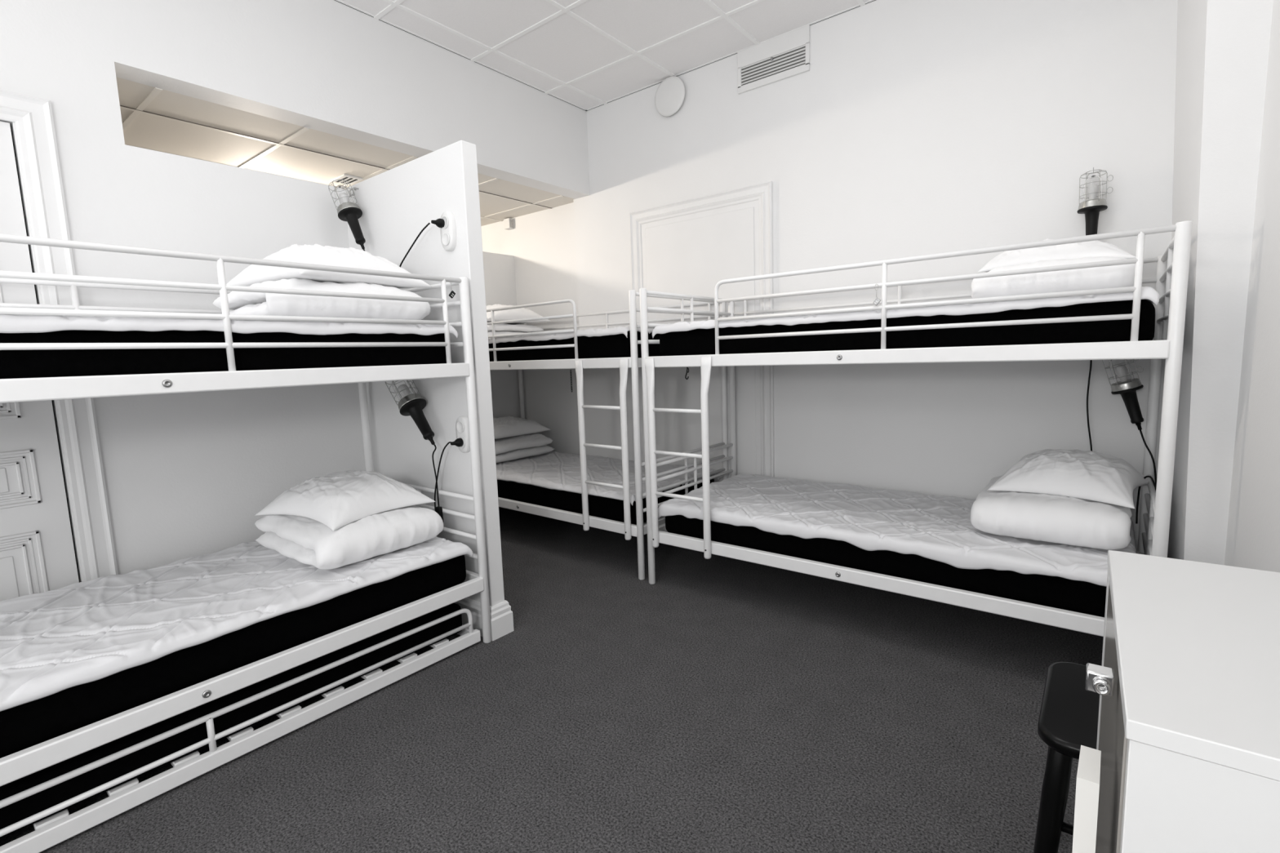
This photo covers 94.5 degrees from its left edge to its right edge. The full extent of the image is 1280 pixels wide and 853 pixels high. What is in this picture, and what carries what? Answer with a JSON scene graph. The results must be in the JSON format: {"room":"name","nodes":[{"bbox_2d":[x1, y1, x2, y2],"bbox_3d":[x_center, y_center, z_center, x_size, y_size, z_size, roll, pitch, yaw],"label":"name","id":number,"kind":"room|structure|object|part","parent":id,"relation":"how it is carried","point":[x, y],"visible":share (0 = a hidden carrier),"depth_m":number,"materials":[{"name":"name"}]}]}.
{"room":"dormitory","nodes":[
{"label":"dormitory","id":0,"kind":"room"},
{"bbox_2d":[0,0,590,582],"bbox_3d":[-1.981,-0.517,2.512,0.150,2.998,5.260,3,9,38],"label":"wall","id":1,"kind":"structure","parent":0,"point":[332,67],"depth_m":2.58,"materials":[{"name":"paint"}]},
{"bbox_2d":[0,120,79,601],"bbox_3d":[-2.457,0.022,1.899,0.104,2.105,0.836,3,9,38],"label":"door","id":2,"kind":"structure","parent":1,"relation":"in","point":[37,555],"depth_m":2.14,"materials":[{"name":"paint"}]},
{"bbox_3d":[-2.434,-0.445,1.818,0.012,0.910,0.645,3,9,38],"label":"panel","id":3,"kind":"part","parent":2,"relation":"part of","materials":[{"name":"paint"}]},
{"bbox_3d":[-2.407,0.219,1.904,0.012,0.200,0.662,3,9,38],"label":"panel","id":4,"kind":"part","parent":2,"relation":"part of","materials":[{"name":"paint"}]},
{"bbox_3d":[-2.397,0.669,1.951,0.012,0.505,0.645,3,9,38],"label":"panel","id":5,"kind":"part","parent":2,"relation":"part of","materials":[{"name":"paint"}]},
{"bbox_2d":[0,88,118,581],"bbox_3d":[-2.410,-0.023,1.858,0.026,2.201,1.040,3,9,38],"label":"door frame","id":6,"kind":"structure","parent":1,"relation":"attached to","point":[33,116],"depth_m":2.17,"materials":[{"name":"paint"}]},
{"bbox_2d":[328,178,365,250],"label":"lamp","id":7,"kind":"object","parent":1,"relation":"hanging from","point":[349,211],"depth_m":2.81,"materials":[{"name":"black rubber"}]},
{"bbox_3d":[-1.417,-1.096,2.840,0.097,0.127,0.074,3,9,38],"label":"glass","id":8,"kind":"part","parent":7,"relation":"part of","materials":[{"name":"clear glass"}]},
{"bbox_3d":[-1.377,-0.945,2.837,0.127,0.196,0.111,3,9,38],"label":"handle","id":9,"kind":"part","parent":7,"relation":"part of","materials":[{"name":"black rubber"}]},
{"bbox_2d":[334,0,875,111],"bbox_3d":[-0.730,-1.919,1.281,3.200,0.003,5.200,3,9,38],"label":"trim","id":10,"kind":"structure","parent":1,"relation":"attached to","point":[335,0],"depth_m":3.53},
{"bbox_2d":[115,76,574,226],"bbox_3d":[-3.653,-1.559,3.706,4.050,0.080,5.500,3,9,38],"label":"ceiling","id":11,"kind":"structure","parent":0,"point":[148,131],"depth_m":3.18,"materials":[{"name":"tile"}]},
{"bbox_2d":[120,87,564,221],"bbox_3d":[-3.664,-1.516,3.696,4.050,0.006,5.260,3,9,38],"label":"grid","id":12,"kind":"object","parent":11,"relation":"attached to","point":[155,91],"visible":0.33,"depth_m":3.19,"materials":[{"name":"white metal"}]},
{"bbox_2d":[330,173,362,185],"bbox_3d":[-1.878,-1.581,3.789,0.180,0.014,0.120,3,9,38],"label":"ceiling vent","id":13,"kind":"object","parent":11,"relation":"in","point":[351,179],"visible":0.85,"depth_m":3.77,"materials":[{"name":"white plastic"}]},
{"bbox_2d":[346,140,514,640],"bbox_3d":[-1.468,-0.160,3.156,2.098,2.103,0.118,3,9,38],"label":"wall","id":14,"kind":"structure","parent":0,"point":[396,204],"depth_m":2.63,"materials":[{"name":"paint"}]},
{"bbox_2d":[349,186,358,195],"bbox_3d":[-1.394,-1.146,2.886,0.032,0.037,0.033,3,9,38],"label":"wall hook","id":15,"kind":"object","parent":14,"relation":"attached to","point":[353,188],"visible":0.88,"depth_m":2.88,"materials":[{"name":"metal"}]},
{"bbox_2d":[399,218,444,266],"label":"power cord","id":16,"kind":"object","parent":14,"relation":"hanging from","point":[440,223],"depth_m":2.47,"materials":[{"name":"black plastic"}]},
{"bbox_3d":[-1.097,-0.764,2.662,0.568,0.206,0.021,3,9,37],"label":"cord","id":17,"kind":"part","parent":16,"relation":"part of","materials":[{"name":"black rubber"}]},
{"bbox_2d":[440,211,456,251],"bbox_3d":[-0.804,-0.816,2.471,0.084,0.160,0.028,3,9,38],"label":"wall socket","id":18,"kind":"object","parent":14,"relation":"attached to","point":[448,233],"visible":0.97,"depth_m":2.46,"materials":[{"name":"white plastic"}]},
{"bbox_2d":[441,215,448,228],"bbox_3d":[-0.812,-0.849,2.459,0.052,0.052,0.005,3,9,38],"label":"outlet","id":19,"kind":"object","parent":18,"relation":"attached to","point":[446,218],"depth_m":2.45,"materials":[{"name":"white plastic"}]},
{"bbox_2d":[441,232,449,245],"bbox_3d":[-0.810,-0.781,2.467,0.052,0.052,0.005,3,9,38],"label":"outlet","id":20,"kind":"object","parent":18,"relation":"attached to","point":[445,236],"depth_m":2.47,"materials":[{"name":"white plastic"}]},
{"bbox_2d":[455,416,470,453],"bbox_3d":[-0.768,0.035,2.567,0.084,0.160,0.028,3,9,38],"label":"wall socket","id":21,"kind":"object","parent":14,"relation":"attached to","point":[462,423],"visible":0.88,"depth_m":2.55,"materials":[{"name":"white plastic"}]},
{"bbox_2d":[456,421,464,433],"bbox_3d":[-0.776,0.003,2.554,0.052,0.052,0.005,3,9,38],"label":"outlet","id":22,"kind":"object","parent":21,"relation":"attached to","point":[460,424],"depth_m":2.56,"materials":[{"name":"white plastic"}]},
{"bbox_2d":[458,436,465,448],"bbox_3d":[-0.774,0.070,2.562,0.052,0.052,0.005,3,9,38],"label":"outlet","id":23,"kind":"object","parent":21,"relation":"attached to","point":[463,446],"depth_m":2.55,"materials":[{"name":"white plastic"}]},
{"bbox_2d":[482,251,520,417],"bbox_3d":[-1.653,-0.311,4.492,0.150,2.098,1.815,3,9,38],"label":"wall","id":24,"kind":"structure","parent":0,"point":[499,268],"depth_m":4.97,"materials":[{"name":"paint"}]},
{"bbox_2d":[0,506,1103,852],"bbox_3d":[-2.040,0.996,2.932,7.783,0.100,5.700,3,9,38],"label":"floor","id":25,"kind":"structure","parent":0,"point":[719,704],"depth_m":1.90,"materials":[{"name":"carpet"}]},
{"bbox_2d":[0,608,480,852],"bbox_3d":[-1.636,0.940,2.071,0.873,0.169,1.947,3,9,38],"label":"bed","id":26,"kind":"object","parent":25,"relation":"on","point":[56,828],"visible":0.51,"depth_m":1.80,"materials":[{"name":"white metal"}]},
{"bbox_2d":[0,603,462,839],"bbox_3d":[-1.642,0.904,2.059,0.814,0.127,1.850,3,9,38],"label":"mattress","id":27,"kind":"object","parent":26,"relation":"on","point":[13,813],"visible":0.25,"depth_m":1.80,"materials":[{"name":"black fabric"}]},
{"bbox_3d":[-1.047,0.890,2.828,0.825,0.042,0.024,3,9,38],"label":"rail","id":28,"kind":"part","parent":26,"relation":"part of","materials":[{"name":"white metal"}]},
{"bbox_2d":[0,233,492,786],"bbox_3d":[-1.650,0.263,1.960,0.965,1.559,2.068,3,9,38],"label":"bunk bed","id":29,"kind":"object","parent":25,"relation":"on","point":[24,762],"visible":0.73,"depth_m":1.82,"materials":[{"name":"metal"}]},
{"bbox_3d":[-2.037,-0.354,2.172,0.019,0.348,2.030,3,9,38],"label":"guard rail","id":30,"kind":"part","parent":29,"relation":"part of","materials":[{"name":"white metal"}]},
{"bbox_2d":[0,329,446,378],"bbox_3d":[-1.680,-0.225,1.919,0.853,0.162,1.933,3,9,38],"label":"mattress","id":31,"kind":"object","parent":29,"relation":"on","point":[39,363],"visible":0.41,"depth_m":1.71,"materials":[{"name":"black fabric"}]},
{"bbox_2d":[0,314,457,337],"bbox_3d":[-1.679,-0.299,1.904,0.892,0.086,1.944,3,9,38],"label":"pad","id":32,"kind":"object","parent":31,"relation":"on","point":[9,323],"visible":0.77,"depth_m":1.69,"materials":[{"name":"fabric"}]},
{"bbox_2d":[212,278,430,319],"bbox_3d":[-1.266,-0.486,2.375,0.601,0.155,0.615,3,9,38],"label":"duvet","id":33,"kind":"object","parent":32,"relation":"on","point":[247,303],"visible":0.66,"depth_m":2.15,"materials":[{"name":"fabric"}]},
{"bbox_2d":[226,244,432,288],"bbox_3d":[-1.250,-0.637,2.366,0.580,0.169,0.540,2,8,32],"label":"pillow","id":34,"kind":"object","parent":33,"relation":"on","point":[316,254],"visible":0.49,"depth_m":2.20,"materials":[{"name":"fabric"}]},
{"bbox_3d":[-1.203,-0.336,1.793,0.019,0.348,1.609,3,9,38],"label":"guard rail","id":35,"kind":"part","parent":29,"relation":"part of","materials":[{"name":"white metal"}]},
{"bbox_2d":[0,555,466,758],"bbox_3d":[-1.650,0.686,2.028,0.855,0.162,1.936,3,9,38],"label":"mattress","id":36,"kind":"object","parent":29,"relation":"on","point":[25,726],"visible":0.27,"depth_m":1.78,"materials":[{"name":"black fabric"}]},
{"bbox_2d":[0,536,473,711],"bbox_3d":[-1.649,0.614,2.013,0.892,0.086,1.944,3,9,38],"label":"pad","id":37,"kind":"object","parent":36,"relation":"on","point":[53,642],"visible":0.79,"depth_m":1.93,"materials":[{"name":"fabric"}]},
{"bbox_2d":[254,505,443,569],"bbox_3d":[-1.223,0.419,2.498,0.635,0.166,0.527,3,9,38],"label":"duvet","id":38,"kind":"object","parent":37,"relation":"on","point":[306,540],"visible":0.75,"depth_m":2.30,"materials":[{"name":"fabric"}]},
{"bbox_2d":[254,470,435,531],"bbox_3d":[-1.240,0.272,2.497,0.540,0.152,0.475,2,8,30],"label":"pillow","id":39,"kind":"object","parent":38,"relation":"on","point":[337,500],"visible":1,"depth_m":2.37,"materials":[{"name":"fabric"}]},
{"bbox_3d":[-1.324,-0.120,1.650,0.032,0.056,2.007,3,9,38],"label":"rail","id":40,"kind":"part","parent":29,"relation":"part of","materials":[{"name":"white metal"}]},
{"bbox_3d":[-1.294,0.790,1.758,0.032,0.059,2.007,3,9,38],"label":"rail","id":41,"kind":"part","parent":29,"relation":"part of","materials":[{"name":"white metal"}]},
{"bbox_3d":[-1.397,0.126,3.038,0.038,1.559,0.038,3,9,38],"label":"post","id":42,"kind":"part","parent":29,"relation":"part of","materials":[{"name":"white metal"}]},
{"bbox_2d":[385,379,463,522],"bbox_3d":[-0.965,0.102,2.659,0.443,0.723,0.125,3,9,38],"label":"lamp","id":43,"kind":"object","parent":29,"relation":"hanging from","point":[411,403],"visible":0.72,"depth_m":2.65,"materials":[{"name":"black plastic"}]},
{"bbox_3d":[-1.075,-0.161,2.703,0.125,0.137,0.081,3,9,38],"label":"glass","id":44,"kind":"part","parent":43,"relation":"part of","materials":[{"name":"clear glass"}]},
{"bbox_3d":[-0.996,-0.023,2.667,0.179,0.207,0.124,3,9,38],"label":"handle","id":45,"kind":"part","parent":43,"relation":"part of","materials":[{"name":"black rubber"}]},
{"bbox_2d":[435,506,444,522],"bbox_3d":[-0.906,0.400,2.672,0.034,0.077,0.022,3,9,38],"label":"switch","id":46,"kind":"object","parent":43,"relation":"attached to","point":[438,509],"depth_m":2.66,"materials":[{"name":"black plastic"}]},
{"bbox_3d":[-0.874,0.264,2.626,0.145,0.405,0.022,3,8,36],"label":"cord","id":47,"kind":"part","parent":43,"relation":"part of","materials":[{"name":"black rubber"}]},
{"bbox_3d":[-1.063,-0.424,2.698,0.891,0.392,0.024,3,9,38],"label":"headboard","id":48,"kind":"part","parent":29,"relation":"part of","materials":[{"name":"white metal"}]},
{"bbox_3d":[-1.034,0.478,2.806,0.891,0.398,0.024,3,9,38],"label":"headboard","id":49,"kind":"part","parent":29,"relation":"part of","materials":[{"name":"white metal"}]},
{"bbox_2d":[448,282,455,297],"bbox_3d":[-0.758,-0.559,2.382,0.010,0.084,0.030,3,9,38],"label":"number tag","id":50,"kind":"object","parent":29,"relation":"attached to","point":[452,293],"visible":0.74,"depth_m":2.38,"materials":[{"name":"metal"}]},
{"bbox_3d":[-0.757,-0.532,2.385,0.008,0.031,0.030,3,9,38],"label":"plate","id":51,"kind":"part","parent":50,"relation":"part of","materials":[{"name":"plastic"}]},
{"bbox_3d":[-0.692,0.168,2.494,0.038,1.559,0.038,3,9,38],"label":"post","id":52,"kind":"part","parent":29,"relation":"part of","materials":[{"name":"white metal"}]},
{"bbox_2d":[486,289,728,580],"bbox_3d":[-0.529,-0.033,4.131,2.068,1.559,0.965,4,9,39],"label":"bunk bed","id":53,"kind":"object","parent":25,"relation":"on","point":[633,362],"visible":0.52,"depth_m":3.37,"materials":[{"name":"metal"}]},
{"bbox_3d":[-1.019,-0.136,5.128,0.038,1.559,0.038,4,9,39],"label":"post","id":54,"kind":"part","parent":53,"relation":"part of","materials":[{"name":"white metal"}]},
{"bbox_3d":[-0.982,-0.591,3.866,1.609,0.348,0.019,4,9,39],"label":"guard rail","id":55,"kind":"part","parent":53,"relation":"part of","materials":[{"name":"white metal"}]},
{"bbox_3d":[-0.814,-0.388,3.754,2.007,0.056,0.032,4,9,39],"label":"rail","id":56,"kind":"part","parent":53,"relation":"part of","materials":[{"name":"white metal"}]},
{"bbox_3d":[-0.784,0.522,3.863,2.007,0.059,0.032,4,9,39],"label":"rail","id":57,"kind":"part","parent":53,"relation":"part of","materials":[{"name":"white metal"}]},
{"bbox_2d":[569,369,572,392],"bbox_3d":[-0.392,-0.260,3.378,0.009,0.129,0.009,-3,7,-7],"label":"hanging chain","id":58,"kind":"object","parent":53,"relation":"hanging from","point":[571,370],"visible":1,"depth_m":3.38,"materials":[{"name":"black"}]},
{"bbox_2d":[488,332,661,361],"bbox_3d":[-0.535,-0.523,4.092,1.934,0.162,0.855,4,9,39],"label":"mattress","id":59,"kind":"object","parent":53,"relation":"on","point":[618,345],"visible":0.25,"depth_m":3.40,"materials":[{"name":"black fabric"}]},
{"bbox_2d":[488,326,653,343],"bbox_3d":[-0.539,-0.597,4.077,1.944,0.087,0.892,4,9,39],"label":"pad","id":60,"kind":"object","parent":59,"relation":"on","point":[590,332],"visible":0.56,"depth_m":3.41,"materials":[{"name":"fabric"}]},
{"bbox_2d":[487,323,544,335],"bbox_3d":[-1.099,-0.738,4.588,0.437,0.121,0.610,4,9,39],"label":"duvet","id":61,"kind":"object","parent":60,"relation":"on","point":[504,328],"visible":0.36,"depth_m":4.45,"materials":[{"name":"fabric"}]},
{"bbox_2d":[486,303,550,324],"bbox_3d":[-1.072,-0.870,4.579,0.460,0.146,0.600,4,9,39],"label":"pillow","id":62,"kind":"object","parent":61,"relation":"on","point":[522,313],"visible":0.39,"depth_m":4.46,"materials":[{"name":"fabric"}]},
{"bbox_2d":[497,475,714,524],"bbox_3d":[-0.506,0.389,4.200,1.932,0.162,0.852,4,9,39],"label":"mattress","id":63,"kind":"object","parent":53,"relation":"on","point":[606,508],"visible":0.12,"depth_m":3.61,"materials":[{"name":"black fabric"}]},
{"bbox_2d":[496,451,719,505],"bbox_3d":[-0.509,0.316,4.187,1.944,0.090,0.891,4,9,39],"label":"pad","id":64,"kind":"object","parent":63,"relation":"on","point":[554,470],"visible":0.63,"depth_m":3.94,"materials":[{"name":"fabric"}]},
{"bbox_2d":[494,433,554,462],"bbox_3d":[-1.062,0.156,4.656,0.477,0.165,0.639,4,9,39],"label":"duvet","id":65,"kind":"object","parent":64,"relation":"on","point":[515,447],"visible":0.5,"depth_m":4.54,"materials":[{"name":"fabric"}]},
{"bbox_2d":[493,415,551,439],"bbox_3d":[-1.071,-0.002,4.680,0.420,0.156,0.600,4,9,39],"label":"pillow","id":66,"kind":"object","parent":65,"relation":"on","point":[508,426],"visible":0.66,"depth_m":4.58,"materials":[{"name":"fabric"}]},
{"bbox_3d":[-0.254,-0.680,4.415,2.030,0.348,0.019,4,9,39],"label":"guard rail","id":67,"kind":"part","parent":53,"relation":"part of","materials":[{"name":"white metal"}]},
{"bbox_3d":[-0.015,0.066,3.162,0.038,1.559,0.038,4,9,39],"label":"post","id":68,"kind":"part","parent":53,"relation":"part of","materials":[{"name":"white metal"}]},
{"bbox_3d":[0.248,-0.555,3.434,0.024,0.392,0.891,4,9,39],"label":"footboard","id":69,"kind":"part","parent":53,"relation":"part of","materials":[{"name":"white metal"}]},
{"bbox_3d":[0.278,0.347,3.542,0.024,0.398,0.891,4,9,39],"label":"footboard","id":70,"kind":"part","parent":53,"relation":"part of","materials":[{"name":"white metal"}]},
{"bbox_3d":[0.550,-0.035,3.844,0.038,1.559,0.038,4,9,39],"label":"post","id":71,"kind":"part","parent":53,"relation":"part of","materials":[{"name":"white metal"}]},
{"bbox_2d":[639,220,1192,636],"bbox_3d":[1.101,0.072,2.799,2.068,1.559,0.965,4,9,38],"label":"bunk bed","id":72,"kind":"object","parent":25,"relation":"on","point":[1171,278],"visible":0.77,"depth_m":2.29,"materials":[{"name":"metal"}]},
{"bbox_3d":[0.041,0.071,3.096,0.038,1.559,0.038,4,9,38],"label":"post","id":73,"kind":"part","parent":72,"relation":"part of","materials":[{"name":"white metal"}]},
{"bbox_2d":[684,367,688,379],"bbox_3d":[0.271,-0.317,3.402,0.007,0.093,0.038,3,9,38],"label":"hook","id":74,"kind":"object","parent":72,"relation":"hanging from","point":[687,368],"visible":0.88,"depth_m":3.40,"materials":[{"name":"black metal"}]},
{"bbox_3d":[0.298,-0.549,3.374,0.024,0.392,0.891,4,9,38],"label":"footboard","id":75,"kind":"part","parent":72,"relation":"part of","materials":[{"name":"white metal"}]},
{"bbox_3d":[0.328,0.353,3.482,0.024,0.398,0.891,4,9,38],"label":"footboard","id":76,"kind":"part","parent":72,"relation":"part of","materials":[{"name":"white metal"}]},
{"bbox_3d":[0.593,-0.029,3.788,0.038,1.559,0.038,4,9,38],"label":"post","id":77,"kind":"part","parent":72,"relation":"part of","materials":[{"name":"white metal"}]},
{"bbox_2d":[872,284,880,305],"bbox_3d":[0.919,-0.511,2.294,0.030,0.084,0.010,3,9,38],"label":"number tag","id":78,"kind":"object","parent":72,"relation":"attached to","point":[877,300],"visible":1,"depth_m":2.29,"materials":[{"name":"metal"}]},
{"bbox_3d":[0.919,-0.485,2.297,0.030,0.031,0.008,3,9,38],"label":"plate","id":79,"kind":"part","parent":78,"relation":"part of","materials":[{"name":"metal"}]},
{"bbox_3d":[0.851,0.627,2.526,2.007,0.059,0.032,4,9,38],"label":"rail","id":80,"kind":"part","parent":72,"relation":"part of","materials":[{"name":"white metal"}]},
{"bbox_2d":[665,515,1106,617],"bbox_3d":[1.131,0.494,2.864,1.936,0.162,0.852,4,9,38],"label":"mattress","id":81,"kind":"object","parent":72,"relation":"on","point":[1055,592],"visible":0.2,"depth_m":2.36,"materials":[{"name":"black fabric"}]},
{"bbox_2d":[657,473,1136,586],"bbox_3d":[1.124,0.430,2.852,1.944,0.111,0.893,4,9,38],"label":"pad","id":82,"kind":"object","parent":81,"relation":"on","point":[936,528],"visible":0.77,"depth_m":2.65,"materials":[{"name":"fabric"}]},
{"bbox_2d":[970,475,1132,550],"bbox_3d":[1.681,0.329,2.423,0.514,0.170,0.621,4,9,38],"label":"duvet","id":83,"kind":"object","parent":82,"relation":"on","point":[1059,519],"visible":0.83,"depth_m":2.20,"materials":[{"name":"fabric"}]},
{"bbox_2d":[986,448,1149,509],"bbox_3d":[1.763,0.172,2.417,0.500,0.160,0.470,-8,9,-43],"label":"pillow","id":84,"kind":"object","parent":83,"relation":"on","point":[1090,475],"visible":1,"depth_m":2.29,"materials":[{"name":"fabric"}]},
{"bbox_2d":[659,299,1155,355],"bbox_3d":[1.103,-0.418,2.754,1.934,0.164,0.852,4,9,38],"label":"mattress","id":85,"kind":"object","parent":72,"relation":"on","point":[696,341],"visible":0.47,"depth_m":2.21,"materials":[{"name":"black fabric"}]},
{"bbox_2d":[652,286,1159,337],"bbox_3d":[1.094,-0.488,2.743,1.944,0.089,0.892,4,9,38],"label":"pad","id":86,"kind":"object","parent":85,"relation":"on","point":[1150,294],"visible":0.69,"depth_m":2.20,"materials":[{"name":"fabric"}]},
{"bbox_2d":[970,256,1135,298],"bbox_3d":[1.638,-0.567,2.340,0.517,0.135,0.599,4,9,38],"label":"duvet","id":87,"kind":"object","parent":86,"relation":"on","point":[1121,275],"visible":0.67,"depth_m":2.10,"materials":[{"name":"fabric"}]},
{"bbox_2d":[977,238,1135,272],"bbox_3d":[1.646,-0.683,2.373,0.480,0.132,0.560,2,8,33],"label":"pillow","id":88,"kind":"object","parent":87,"relation":"on","point":[1091,248],"visible":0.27,"depth_m":2.17,"materials":[{"name":"fabric"}]},
{"bbox_3d":[0.821,-0.283,2.418,2.007,0.056,0.032,4,9,38],"label":"rail","id":89,"kind":"part","parent":72,"relation":"part of","materials":[{"name":"white metal"}]},
{"bbox_3d":[0.981,-0.465,2.266,1.609,0.348,0.019,3,9,38],"label":"guard rail","id":90,"kind":"part","parent":72,"relation":"part of","materials":[{"name":"white metal"}]},
{"bbox_3d":[1.369,-0.576,3.088,2.030,0.348,0.019,3,9,38],"label":"guard rail","id":91,"kind":"part","parent":72,"relation":"part of","materials":[{"name":"white metal"}]},
{"bbox_2d":[1102,359,1156,524],"bbox_3d":[2.081,0.031,2.467,0.156,0.714,0.288,-3,7,-8],"label":"lamp","id":92,"kind":"object","parent":72,"relation":"hanging from","point":[1125,384],"visible":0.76,"depth_m":2.50,"materials":[{"name":"black plastic"}]},
{"bbox_3d":[2.051,-0.238,2.517,0.088,0.125,0.072,3,9,38],"label":"glass","id":93,"kind":"part","parent":92,"relation":"part of","materials":[{"name":"clear glass"}]},
{"bbox_3d":[2.075,-0.082,2.527,0.107,0.194,0.108,-4,7,-15],"label":"handle","id":94,"kind":"part","parent":92,"relation":"part of","materials":[{"name":"black rubber"}]},
{"bbox_3d":[2.093,0.207,2.436,0.072,0.372,0.217,3,9,38],"label":"cord","id":95,"kind":"part","parent":92,"relation":"part of","materials":[{"name":"black rubber"}]},
{"bbox_3d":[1.919,0.450,2.224,0.024,0.398,0.891,4,9,38],"label":"headboard","id":96,"kind":"part","parent":72,"relation":"part of","materials":[{"name":"white metal"}]},
{"bbox_3d":[2.184,0.068,2.530,0.038,1.559,0.038,4,9,38],"label":"post","id":97,"kind":"part","parent":72,"relation":"part of","materials":[{"name":"white metal"}]},
{"bbox_3d":[1.889,-0.452,2.117,0.024,0.392,0.891,4,9,38],"label":"headboard","id":98,"kind":"part","parent":72,"relation":"part of","materials":[{"name":"white metal"}]},
{"bbox_3d":[1.631,0.169,1.839,0.038,1.559,0.038,4,9,38],"label":"post","id":99,"kind":"part","parent":72,"relation":"part of","materials":[{"name":"white metal"}]},
{"bbox_2d":[1033,662,1099,852],"bbox_3d":[1.021,0.817,1.239,0.323,0.455,0.383,3,9,38],"label":"stool","id":100,"kind":"object","parent":25,"relation":"on","point":[1068,721],"visible":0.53,"depth_m":1.18,"materials":[{"name":"black paint"}]},
{"bbox_3d":[0.823,0.843,1.197,0.080,0.427,0.042,-2,7,-2],"label":"leg","id":101,"kind":"part","parent":100,"relation":"part of","materials":[{"name":"black paint"}]},
{"bbox_3d":[1.014,0.606,1.214,0.310,0.030,0.370,3,9,38],"label":"seat","id":102,"kind":"part","parent":100,"relation":"part of","materials":[{"name":"black paint"}]},
{"bbox_2d":[1071,550,1279,852],"bbox_3d":[0.686,0.671,0.677,0.328,0.900,0.513,3,8,37],"label":"storage cabinet","id":103,"kind":"object","parent":25,"relation":"on","point":[1185,758],"visible":1,"depth_m":0.55,"materials":[{"name":"laminate"}]},
{"bbox_3d":[0.565,0.430,0.705,0.017,0.380,0.426,3,8,37],"label":"door","id":104,"kind":"part","parent":103,"relation":"part of","materials":[{"name":"white wood"}]},
{"bbox_3d":[0.552,0.709,0.474,0.293,0.882,0.018,3,8,37],"label":"panel","id":105,"kind":"part","parent":103,"relation":"part of","materials":[{"name":"laminate"}]},
{"bbox_2d":[341,0,868,109],"bbox_3d":[-0.579,-1.977,1.281,3.733,0.100,5.600,3,9,38],"label":"ceiling","id":106,"kind":"structure","parent":0,"point":[564,48],"depth_m":3.25,"materials":[{"name":"tile"}]},
{"bbox_2d":[336,0,874,111],"bbox_3d":[-0.658,-1.915,1.225,3.383,0.008,5.200,3,9,38],"label":"grid","id":107,"kind":"object","parent":106,"relation":"attached to","point":[395,3],"visible":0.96,"depth_m":3.29,"materials":[{"name":"white metal"}]},
{"bbox_2d":[480,0,1177,549],"bbox_3d":[-0.535,-0.836,4.786,7.700,3.098,0.260,3,9,38],"label":"wall","id":108,"kind":"structure","parent":0,"point":[913,127],"depth_m":3.08,"materials":[{"name":"paint"}]},
{"bbox_2d":[120,105,551,208],"bbox_3d":[-2.319,-1.434,2.645,0.003,0.004,5.260,3,9,38],"label":"trim","id":109,"kind":"structure","parent":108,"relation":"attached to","point":[120,105],"depth_m":3.10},
{"bbox_2d":[503,217,514,230],"bbox_3d":[-1.105,-1.708,4.987,0.072,0.082,0.050,3,9,38],"label":"box","id":110,"kind":"object","parent":108,"relation":"attached to","point":[508,222],"visible":1,"depth_m":4.97,"materials":[{"name":"white plastic"}]},
{"bbox_2d":[654,75,684,116],"bbox_3d":[0.196,-2.135,3.829,0.238,0.238,0.038,3,9,38],"label":"valve","id":111,"kind":"object","parent":108,"relation":"attached to","point":[669,95],"visible":1,"depth_m":3.81,"materials":[{"name":"white plastic"}]},
{"bbox_2d":[640,200,760,482],"bbox_3d":[0.396,-0.328,3.952,0.897,2.125,0.011,3,9,38],"label":"door","id":112,"kind":"structure","parent":108,"relation":"in","point":[689,254],"depth_m":3.87,"materials":[{"name":"paint"}]},
{"bbox_2d":[629,181,774,477],"bbox_3d":[0.390,-0.370,3.940,1.073,2.213,0.026,3,9,38],"label":"door frame","id":113,"kind":"structure","parent":108,"relation":"attached to","point":[762,192],"depth_m":3.68,"materials":[{"name":"paint"}]},
{"bbox_2d":[737,24,809,93],"bbox_3d":[0.759,-2.103,3.400,0.444,0.235,0.020,3,9,38],"label":"air vent","id":114,"kind":"object","parent":108,"relation":"in","point":[785,55],"visible":1,"depth_m":3.39,"materials":[{"name":"white plastic"}]},
{"bbox_2d":[1077,167,1113,451],"bbox_3d":[1.977,-0.398,2.615,0.119,1.438,0.105,3,9,38],"label":"lamp","id":115,"kind":"object","parent":108,"relation":"attached to","point":[1093,202],"visible":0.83,"depth_m":2.54,"materials":[{"name":"black rubber"}]},
{"bbox_3d":[2.009,-0.230,2.650,0.068,1.093,0.030,-2,7,-3],"label":"cord","id":116,"kind":"part","parent":115,"relation":"part of","materials":[{"name":"black rubber"}]},
{"bbox_3d":[1.956,-0.855,2.566,0.105,0.180,0.105,3,9,38],"label":"handle","id":117,"kind":"part","parent":115,"relation":"part of","materials":[{"name":"black plastic"}]},
{"bbox_3d":[1.950,-1.022,2.546,0.066,0.115,0.066,3,9,38],"label":"glass","id":118,"kind":"part","parent":115,"relation":"part of","materials":[{"name":"clear glass"}]},
{"bbox_2d":[1167,0,1273,564],"bbox_3d":[2.089,-0.600,2.081,0.387,2.998,0.780,3,9,38],"label":"wall","id":119,"kind":"structure","parent":0,"point":[1223,46],"depth_m":1.85,"materials":[{"name":"paint"}]},
{"bbox_2d":[1224,0,1279,573],"bbox_3d":[0.541,-0.302,0.012,0.150,2.998,4.420,3,9,38],"label":"wall","id":120,"kind":"structure","parent":0,"point":[1253,531],"depth_m":1.61,"materials":[{"name":"paint"}]}
]}

